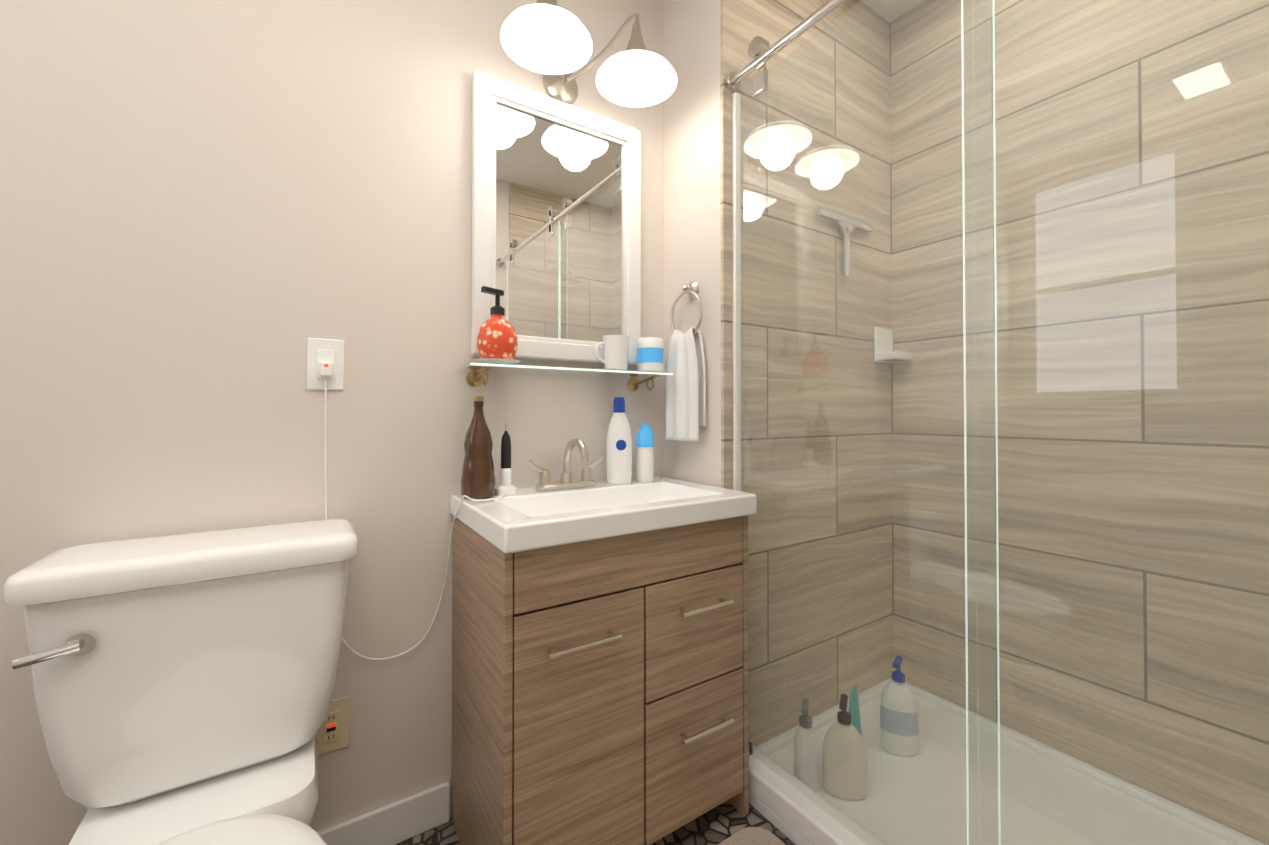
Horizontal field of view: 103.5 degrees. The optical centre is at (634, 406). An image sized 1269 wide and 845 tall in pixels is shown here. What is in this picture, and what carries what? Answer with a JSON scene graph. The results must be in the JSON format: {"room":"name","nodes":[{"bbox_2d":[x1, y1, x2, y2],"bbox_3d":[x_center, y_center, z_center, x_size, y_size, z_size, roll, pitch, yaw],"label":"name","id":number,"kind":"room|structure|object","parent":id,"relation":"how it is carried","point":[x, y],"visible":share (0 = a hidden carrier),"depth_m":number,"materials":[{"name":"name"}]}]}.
{"room":"bathroom","nodes":[
{"label":"bathroom","id":0,"kind":"room"},
{"bbox_2d":[0,0,662,844],"bbox_3d":[-1.138,-0.216,0.972,2.885,2.600,0.100,0,-1,-33],"label":"wall","id":1,"kind":"structure","parent":0,"point":[214,214],"depth_m":1.13,"materials":[{"name":"beige paint"}]},
{"bbox_2d":[307,338,343,389],"bbox_3d":[-0.718,-0.099,1.165,0.074,0.120,0.034,0,-1,-33],"label":"outlet","id":2,"kind":"object","parent":1,"relation":"attached to","point":[325,358],"visible":1,"depth_m":1.17,"materials":[{"name":"white plastic"}]},
{"bbox_2d":[325,378,503,659],"bbox_3d":[-0.513,0.279,1.204,0.394,0.689,0.172,0,-1,-33],"label":"cord","id":3,"kind":"object","parent":2,"relation":"attached to","point":[356,653],"visible":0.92,"depth_m":1.21,"materials":[{"name":"white plastic"}]},
{"bbox_2d":[316,696,348,755],"bbox_3d":[-0.712,0.751,1.174,0.074,0.120,0.010,0,-1,-33],"label":"outlet","id":4,"kind":"object","parent":1,"relation":"attached to","point":[332,735],"visible":0.81,"depth_m":1.18,"materials":[{"name":"beige plastic"}]},
{"bbox_2d":[318,781,449,844],"bbox_3d":[-1.357,1.031,0.746,2.083,0.100,0.018,0,-1,-33],"label":"baseboard","id":5,"kind":"structure","parent":1,"relation":"attached to","point":[401,820],"depth_m":1.22,"materials":[{"name":"white wood"}]},
{"bbox_2d":[471,70,640,364],"bbox_3d":[-0.212,-0.520,1.496,0.540,0.766,0.037,0,-1,-33],"label":"mirror","id":6,"kind":"object","parent":1,"relation":"attached to","point":[556,221],"visible":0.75,"depth_m":1.47,"materials":[{"name":"white"}]},
{"bbox_2d":[456,362,672,390],"bbox_3d":[-0.180,-0.078,1.446,0.617,0.054,0.151,0,-1,-33],"label":"glass shelf","id":7,"kind":"object","parent":1,"relation":"attached to","point":[474,377],"visible":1,"depth_m":1.38,"materials":[{"name":"white"}]},
{"bbox_2d":[473,358,521,366],"bbox_3d":[-0.357,-0.114,1.304,0.124,0.012,0.124,0,-1,-33],"label":"soap dish","id":8,"kind":"object","parent":7,"relation":"on","point":[499,361],"visible":0.81,"depth_m":1.26,"materials":[{"name":"white ceramic"}]},
{"bbox_2d":[477,286,517,358],"bbox_3d":[-0.357,-0.213,1.305,0.102,0.187,0.102,0,-1,-33],"label":"soap dispenser","id":9,"kind":"object","parent":8,"relation":"on","point":[497,337],"visible":0.94,"depth_m":1.27,"materials":[{"name":"red ceramic"}]},
{"bbox_2d":[595,335,629,370],"bbox_3d":[-0.068,-0.158,1.493,0.113,0.104,0.084,0,-1,-33],"label":"cup","id":10,"kind":"object","parent":7,"relation":"on","point":[615,352],"visible":0.92,"depth_m":1.47,"materials":[{"name":"white ceramic"}]},
{"bbox_2d":[636,337,663,372],"bbox_3d":[0.049,-0.158,1.568,0.086,0.106,0.086,0,-1,-33],"label":"jar","id":11,"kind":"object","parent":7,"relation":"on","point":[649,354],"visible":0.96,"depth_m":1.53,"materials":[{"name":"white plastic"}]},
{"bbox_2d":[500,0,676,106],"bbox_3d":[-0.135,-1.011,1.379,0.498,0.198,0.328,0,-1,-33],"label":"sconce","id":12,"kind":"object","parent":1,"relation":"attached to","point":[550,41],"visible":1,"depth_m":1.35,"materials":[{"name":"white glass"}]},
{"bbox_2d":[396,801,795,844],"bbox_3d":[-0.178,1.128,0.391,3.870,0.100,2.100,0,-1,-33],"label":"floor","id":13,"kind":"structure","parent":0,"point":[720,823],"depth_m":1.28,"materials":[{"name":"grey tile"}]},
{"bbox_2d":[3,519,357,844],"bbox_3d":[-0.673,0.668,0.750,0.476,0.828,0.734,0,-1,-33],"label":"toilet","id":14,"kind":"object","parent":13,"relation":"on","point":[183,686],"visible":1,"depth_m":0.87,"materials":[{"name":"white ceramic"}]},
{"bbox_2d":[450,438,756,844],"bbox_3d":[-0.078,0.588,1.323,0.688,1.000,0.454,0,-1,-33],"label":"bathroom vanity","id":15,"kind":"object","parent":13,"relation":"on","point":[600,671],"visible":0.98,"depth_m":1.14,"materials":[{"name":"brown wood"}]},
{"bbox_2d":[461,396,495,498],"bbox_3d":[-0.400,0.103,1.284,0.086,0.257,0.086,0,-1,-33],"label":"bottle","id":16,"kind":"object","parent":15,"relation":"on","point":[478,479],"visible":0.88,"depth_m":1.25,"materials":[{"name":"brown glass"}]},
{"bbox_2d":[495,423,516,495],"bbox_3d":[-0.340,0.137,1.325,0.052,0.190,0.044,0,-1,-33],"label":"electric toothbrush","id":17,"kind":"object","parent":15,"relation":"on","point":[506,487],"visible":0.98,"depth_m":1.31,"materials":[{"name":"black plastic"}]},
{"bbox_2d":[606,397,631,483],"bbox_3d":[-0.046,0.102,1.527,0.076,0.263,0.057,0,-1,-33],"label":"lotion bottle","id":18,"kind":"object","parent":15,"relation":"on","point":[619,455],"visible":1,"depth_m":1.51,"materials":[{"name":"white plastic"}]},
{"bbox_2d":[636,423,653,481],"bbox_3d":[0.034,0.143,1.576,0.056,0.183,0.056,0,-1,-33],"label":"bottle","id":19,"kind":"object","parent":15,"relation":"on","point":[645,451],"visible":1,"depth_m":1.55,"materials":[{"name":"white plastic"}]},
{"bbox_2d":[718,827,784,844],"bbox_3d":[0.312,1.072,0.819,0.540,0.018,0.800,0,-1,-33],"label":"bath rug","id":20,"kind":"object","parent":13,"relation":"on","point":[753,836],"visible":0.93,"depth_m":1.24,"materials":[{"name":"beige fabric"}]},
{"bbox_2d":[749,677,1268,844],"bbox_3d":[1.067,1.038,1.040,0.895,0.092,1.596,0,-1,-33],"label":"shower tray","id":21,"kind":"object","parent":13,"relation":"on","point":[796,817],"visible":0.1,"depth_m":1.34,"materials":[{"name":"white ceramic"}]},
{"bbox_2d":[749,741,752,755],"bbox_3d":[0.311,0.981,1.440,0.044,0.030,0.040,0,-1,-33],"label":"guide","id":22,"kind":"object","parent":21,"relation":"on","point":[751,752],"visible":0.12,"depth_m":1.43,"materials":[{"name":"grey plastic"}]},
{"bbox_2d":[794,698,817,792],"bbox_3d":[0.467,0.934,1.373,0.066,0.247,0.059,0,-1,-33],"label":"small white shampoo","id":23,"kind":"object","parent":21,"relation":"on","point":[800,744],"depth_m":1.36,"materials":[{"name":"white plastic"}]},
{"bbox_2d":[822,694,867,799],"bbox_3d":[0.577,0.927,1.376,0.094,0.261,0.102,0,-1,-33],"label":"pump","id":24,"kind":"object","parent":21,"relation":"on","point":[842,749],"depth_m":1.35,"materials":[{"name":"beige plastic"}]},
{"bbox_2d":[848,683,861,735],"bbox_3d":[0.664,0.956,1.516,0.075,0.205,0.052,0,-1,-33],"label":"tube","id":25,"kind":"object","parent":21,"relation":"on","point":[857,716],"depth_m":1.50,"materials":[{"name":"teal plastic"}]},
{"bbox_2d":[732,0,1000,844],"bbox_3d":[0.479,-0.022,1.204,0.034,2.029,0.675,0,-1,-33],"label":"glass","id":26,"kind":"object","parent":21,"relation":"on","point":[758,46],"visible":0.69,"depth_m":1.15,"materials":[{"name":"white"}]},
{"bbox_2d":[880,656,917,756],"bbox_3d":[0.813,0.916,1.542,0.087,0.285,0.092,0,-1,-33],"label":"pump","id":27,"kind":"object","parent":21,"relation":"on","point":[903,729],"depth_m":1.52,"materials":[{"name":"white plastic"}]},
{"bbox_2d":[663,0,720,487],"bbox_3d":[0.561,-0.207,1.910,0.985,2.600,0.388,0,-1,-33],"label":"wall","id":28,"kind":"structure","parent":0,"point":[691,170],"depth_m":1.58,"materials":[{"name":"beige paint"}]},
{"bbox_2d":[670,281,702,334],"bbox_3d":[0.169,-0.302,1.570,0.044,0.188,0.154,0,-1,-33],"label":"towel ring","id":29,"kind":"object","parent":28,"relation":"attached to","point":[691,289],"visible":0.83,"depth_m":1.56,"materials":[{"name":"silver metal"}]},
{"bbox_2d":[665,326,705,441],"bbox_3d":[0.161,-0.071,1.562,0.064,0.352,0.150,0,-1,-33],"label":"hanging towel","id":30,"kind":"object","parent":29,"relation":"hanging from","point":[685,400],"visible":1,"depth_m":1.54,"materials":[{"name":"white fabric"}]},
{"bbox_2d":[720,0,892,746],"bbox_3d":[0.629,-0.235,1.715,0.885,2.548,0.012,0,-1,-33],"label":"wall tile","id":31,"kind":"structure","parent":28,"relation":"attached to","point":[743,23],"depth_m":1.68,"materials":[{"name":"tile"}]},
{"bbox_2d":[726,0,846,90],"bbox_3d":[0.723,-0.972,0.828,0.048,0.048,1.584,0,-1,-33],"label":"shower rail","id":32,"kind":"object","parent":31,"relation":"attached to","point":[733,80],"visible":0.96,"depth_m":1.32,"materials":[{"name":"silver metal"}]},
{"bbox_2d":[961,0,1268,844],"bbox_3d":[0.839,-0.029,0.628,0.033,2.027,0.767,0,-1,-33],"label":"glass","id":33,"kind":"object","parent":32,"relation":"hanging from","point":[1085,394],"visible":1,"depth_m":0.77,"materials":[{"name":"white"}]},
{"bbox_2d":[819,205,872,277],"bbox_3d":[0.748,-0.568,1.769,0.304,0.219,0.032,0,-1,-33],"label":"squeegee","id":34,"kind":"object","parent":31,"relation":"attached to","point":[841,223],"depth_m":1.76,"materials":[{"name":"white plastic"}]},
{"bbox_2d":[874,327,911,362],"bbox_3d":[0.971,-0.234,1.879,0.118,0.130,0.088,0,-1,-33],"label":"soap dish","id":35,"kind":"object","parent":31,"relation":"attached to","point":[885,347],"depth_m":1.88,"materials":[{"name":"white ceramic"}]},
{"bbox_2d":[860,0,922,22],"bbox_3d":[-0.178,-1.572,0.418,3.870,0.100,2.100,0,-1,-33],"label":"ceiling","id":36,"kind":"structure","parent":0,"point":[897,4],"depth_m":1.89,"materials":[{"name":"white paint"}]},
{"bbox_3d":[1.484,-0.213,1.318,0.088,2.600,1.612,0,-1,-33],"label":"wall","id":37,"kind":"structure","parent":0,"visible":0},
{"bbox_2d":[890,0,1268,843],"bbox_3d":[1.438,-0.239,1.296,0.012,2.548,1.600,0,-1,-33],"label":"shower wall tile","id":38,"kind":"structure","parent":37,"relation":"attached to","point":[1166,44],"depth_m":1.45,"materials":[{"name":"tile"}]}
]}

